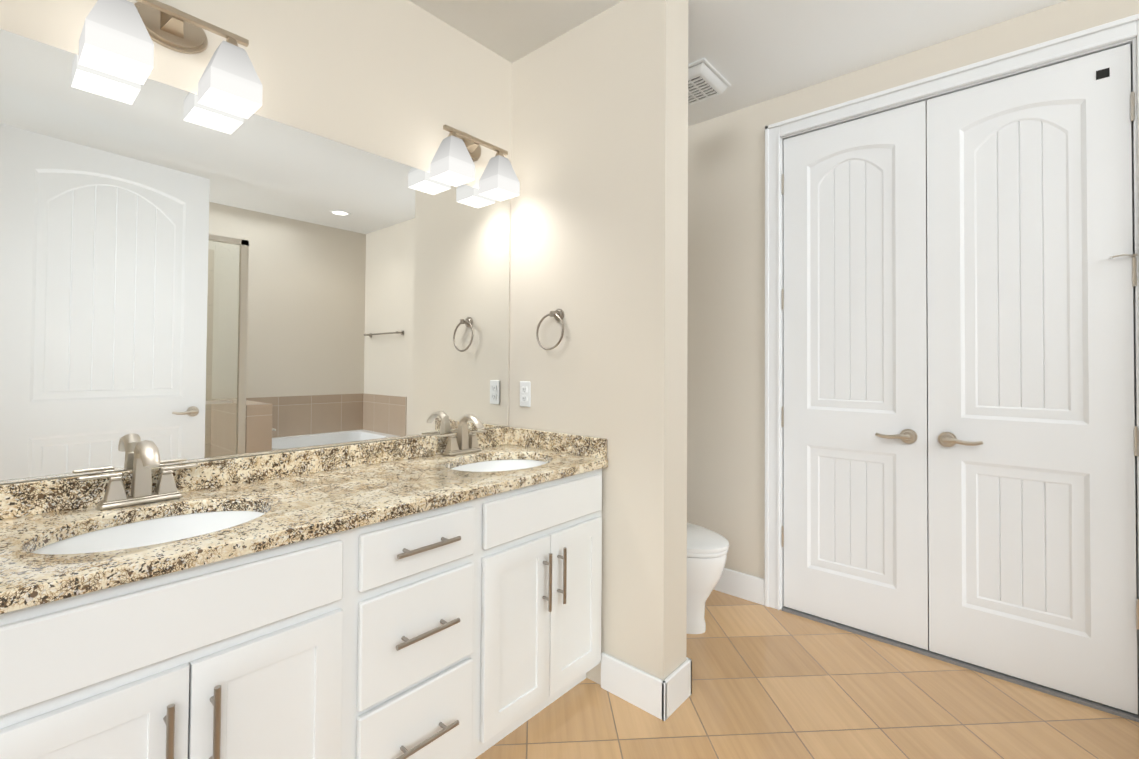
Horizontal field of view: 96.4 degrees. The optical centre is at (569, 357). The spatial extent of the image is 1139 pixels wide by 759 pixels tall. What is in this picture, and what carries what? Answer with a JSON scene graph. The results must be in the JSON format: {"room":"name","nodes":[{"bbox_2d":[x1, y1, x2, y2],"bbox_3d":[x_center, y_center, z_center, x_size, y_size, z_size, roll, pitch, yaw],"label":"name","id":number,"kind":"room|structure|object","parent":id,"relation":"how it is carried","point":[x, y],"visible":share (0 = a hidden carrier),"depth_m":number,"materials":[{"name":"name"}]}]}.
{"room":"bathroom","nodes":[
{"label":"bathroom","id":0,"kind":"room"},
{"bbox_2d":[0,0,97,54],"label":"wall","id":1,"kind":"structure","parent":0,"point":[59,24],"depth_m":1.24,"materials":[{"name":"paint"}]},
{"bbox_2d":[78,0,262,118],"bbox_3d":[-1.058,-0.852,1.372,0.150,0.255,0.370,0,-1,41],"label":"sconce","id":2,"kind":"object","parent":1,"relation":"attached to","point":[117,37],"visible":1,"depth_m":1.37,"materials":[{"name":"white glass"}]},
{"bbox_2d":[157,0,511,172],"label":"wall","id":3,"kind":"structure","parent":0,"point":[402,81],"depth_m":1.87,"materials":[{"name":"paint"}]},
{"bbox_2d":[0,29,509,483],"bbox_3d":[-0.830,-0.221,1.736,0.006,1.052,1.661,0,-1,41],"label":"vanity mirror","id":4,"kind":"object","parent":3,"relation":"attached to","point":[186,277],"visible":1,"depth_m":1.49,"materials":[{"name":"silver mirror"}]},
{"bbox_2d":[430,124,519,200],"bbox_3d":[-0.395,-0.835,2.133,0.150,0.255,0.370,0,-1,41],"label":"sconce","id":5,"kind":"object","parent":3,"relation":"attached to","point":[457,154],"visible":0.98,"depth_m":2.11,"materials":[{"name":"white glass"}]},
{"bbox_2d":[509,0,688,684],"bbox_3d":[0.087,-0.048,2.166,0.825,2.670,0.170,0,-1,41],"label":"wall","id":6,"kind":"structure","parent":0,"point":[599,204],"depth_m":1.97,"materials":[{"name":"paint"}]},
{"bbox_2d":[520,381,530,406],"bbox_3d":[-0.201,0.167,2.292,0.070,0.115,0.009,0,-1,41],"label":"electrical outlet plate","id":7,"kind":"object","parent":6,"relation":"attached to","point":[525,393],"visible":1,"depth_m":2.29,"materials":[{"name":"white plastic"}]},
{"bbox_2d":[536,309,563,349],"bbox_3d":[-0.071,-0.117,2.152,0.158,0.177,0.060,0,-1,41],"label":"towel ring","id":8,"kind":"object","parent":6,"relation":"attached to","point":[557,314],"visible":1,"depth_m":2.15,"materials":[{"name":"silver metal"}]},
{"bbox_2d":[601,652,676,720],"bbox_3d":[0.232,1.216,1.888,0.286,0.135,0.016,0,-1,41],"label":"baseboard","id":9,"kind":"structure","parent":6,"relation":"attached to","point":[667,697],"depth_m":1.86,"materials":[{"name":"white wood"}]},
{"bbox_2d":[673,657,691,703],"bbox_3d":[0.158,1.220,2.203,0.811,0.135,0.020,0,-1,41],"label":"baseboard","id":10,"kind":"structure","parent":6,"relation":"attached to","point":[683,673],"depth_m":1.90,"materials":[{"name":"white wood"}]},
{"bbox_2d":[409,0,1066,126],"bbox_3d":[1.099,-1.442,1.242,3.820,0.100,3.660,0,-1,41],"label":"ceiling","id":11,"kind":"structure","parent":0,"point":[752,52],"depth_m":2.14,"materials":[{"name":"paint"}]},
{"bbox_2d":[688,58,730,105],"bbox_3d":[0.605,-1.345,2.547,0.300,0.056,0.300,0,-1,41],"label":"air vent","id":12,"kind":"object","parent":11,"relation":"attached to","point":[707,79],"visible":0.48,"depth_m":2.47,"materials":[{"name":"white plastic"}]},
{"bbox_2d":[475,590,1138,758],"bbox_3d":[1.080,1.328,1.197,3.820,0.100,3.660,0,-1,41],"label":"floor","id":13,"kind":"structure","parent":0,"point":[770,683],"depth_m":1.84,"materials":[{"name":"tile"}]},
{"bbox_2d":[0,466,607,758],"bbox_3d":[-0.609,0.844,1.526,0.604,0.854,1.672,0,-1,41],"label":"bathroom vanity","id":14,"kind":"object","parent":13,"relation":"on","point":[437,596],"depth_m":1.19,"materials":[{"name":"wood"}]},
{"bbox_2d":[0,442,607,605],"bbox_3d":[-0.616,0.400,1.543,0.575,0.033,1.672,0,-1,41],"label":"countertop","id":15,"kind":"structure","parent":14,"relation":"on","point":[311,501],"depth_m":1.29,"materials":[{"name":"beige stone"}]},
{"bbox_2d":[76,440,199,509],"bbox_3d":[-1.070,0.294,1.287,0.151,0.164,0.238,0,-1,41],"label":"faucet","id":16,"kind":"object","parent":15,"relation":"on","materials":[{"name":"silver metal"}]},
{"bbox_2d":[16,498,283,569],"bbox_3d":[-0.929,0.481,1.159,0.399,0.169,0.501,0,-1,41],"label":"sink","id":17,"kind":"object","parent":15,"relation":"in","point":[43,547],"depth_m":1.25,"materials":[{"name":"white ceramic"}]},
{"bbox_2d":[436,414,487,453],"bbox_3d":[-0.401,0.311,2.055,0.151,0.164,0.238,0,-1,41],"label":"faucet","id":18,"kind":"object","parent":15,"relation":"on","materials":[{"name":"silver metal"}]},
{"bbox_2d":[440,454,559,473],"bbox_3d":[-0.260,0.498,1.927,0.399,0.169,0.501,0,-1,41],"label":"sink","id":19,"kind":"object","parent":15,"relation":"in","point":[495,463],"depth_m":2.10,"materials":[{"name":"white ceramic"}]},
{"bbox_2d":[686,523,728,633],"bbox_3d":[0.422,0.910,2.571,0.772,0.772,0.497,0,-1,41],"label":"toilet","id":20,"kind":"object","parent":13,"relation":"on","point":[707,550],"visible":0.21,"depth_m":2.34,"materials":[{"name":"white ceramic"}]},
{"bbox_2d":[687,0,1138,578],"bbox_3d":[1.838,-0.038,2.079,3.580,2.670,0.120,0,-1,41],"label":"wall","id":21,"kind":"structure","parent":0,"point":[725,406],"depth_m":2.79,"materials":[{"name":"paint"}]},
{"bbox_2d":[713,568,764,604],"bbox_3d":[0.740,1.236,2.915,0.753,0.135,0.020,0,-1,41],"label":"baseboard","id":22,"kind":"structure","parent":21,"relation":"attached to","point":[751,588],"depth_m":2.74,"materials":[{"name":"white wood"}]},
{"bbox_2d":[781,100,928,649],"bbox_3d":[1.327,0.071,2.432,0.621,2.417,0.098,0,-1,41],"label":"closet door","id":23,"kind":"structure","parent":21,"relation":"in","point":[854,529],"depth_m":2.42,"materials":[{"name":"white wood"}]},
{"bbox_2d":[765,14,1138,713],"bbox_3d":[1.607,0.069,2.277,1.270,2.460,0.121,0,-1,41],"label":"door frame","id":24,"kind":"structure","parent":21,"relation":"attached to","point":[1132,42],"depth_m":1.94,"materials":[{"name":"white wood"}]},
{"bbox_2d":[927,44,1138,714],"bbox_3d":[1.798,0.068,2.021,0.621,2.417,0.098,0,-1,41],"label":"closet door","id":25,"kind":"structure","parent":21,"relation":"in","point":[1033,440],"depth_m":2.01,"materials":[{"name":"white wood"}]},
{"bbox_2d":[1096,68,1109,79],"bbox_3d":[1.988,-1.056,1.898,0.035,0.033,0.002,0,-1,41],"label":"sensor","id":26,"kind":"object","parent":25,"relation":"attached to","point":[1102,73],"depth_m":1.90,"materials":[{"name":"black plastic"}]},
{"bbox_2d":[1110,254,1137,258],"bbox_3d":[2.009,-0.367,1.845,0.071,0.012,0.040,0,-1,41],"label":"door stop","id":27,"kind":"object","parent":21,"relation":"attached to","point":[1131,255],"visible":1,"depth_m":1.83,"materials":[{"name":"silver metal"}]}
]}

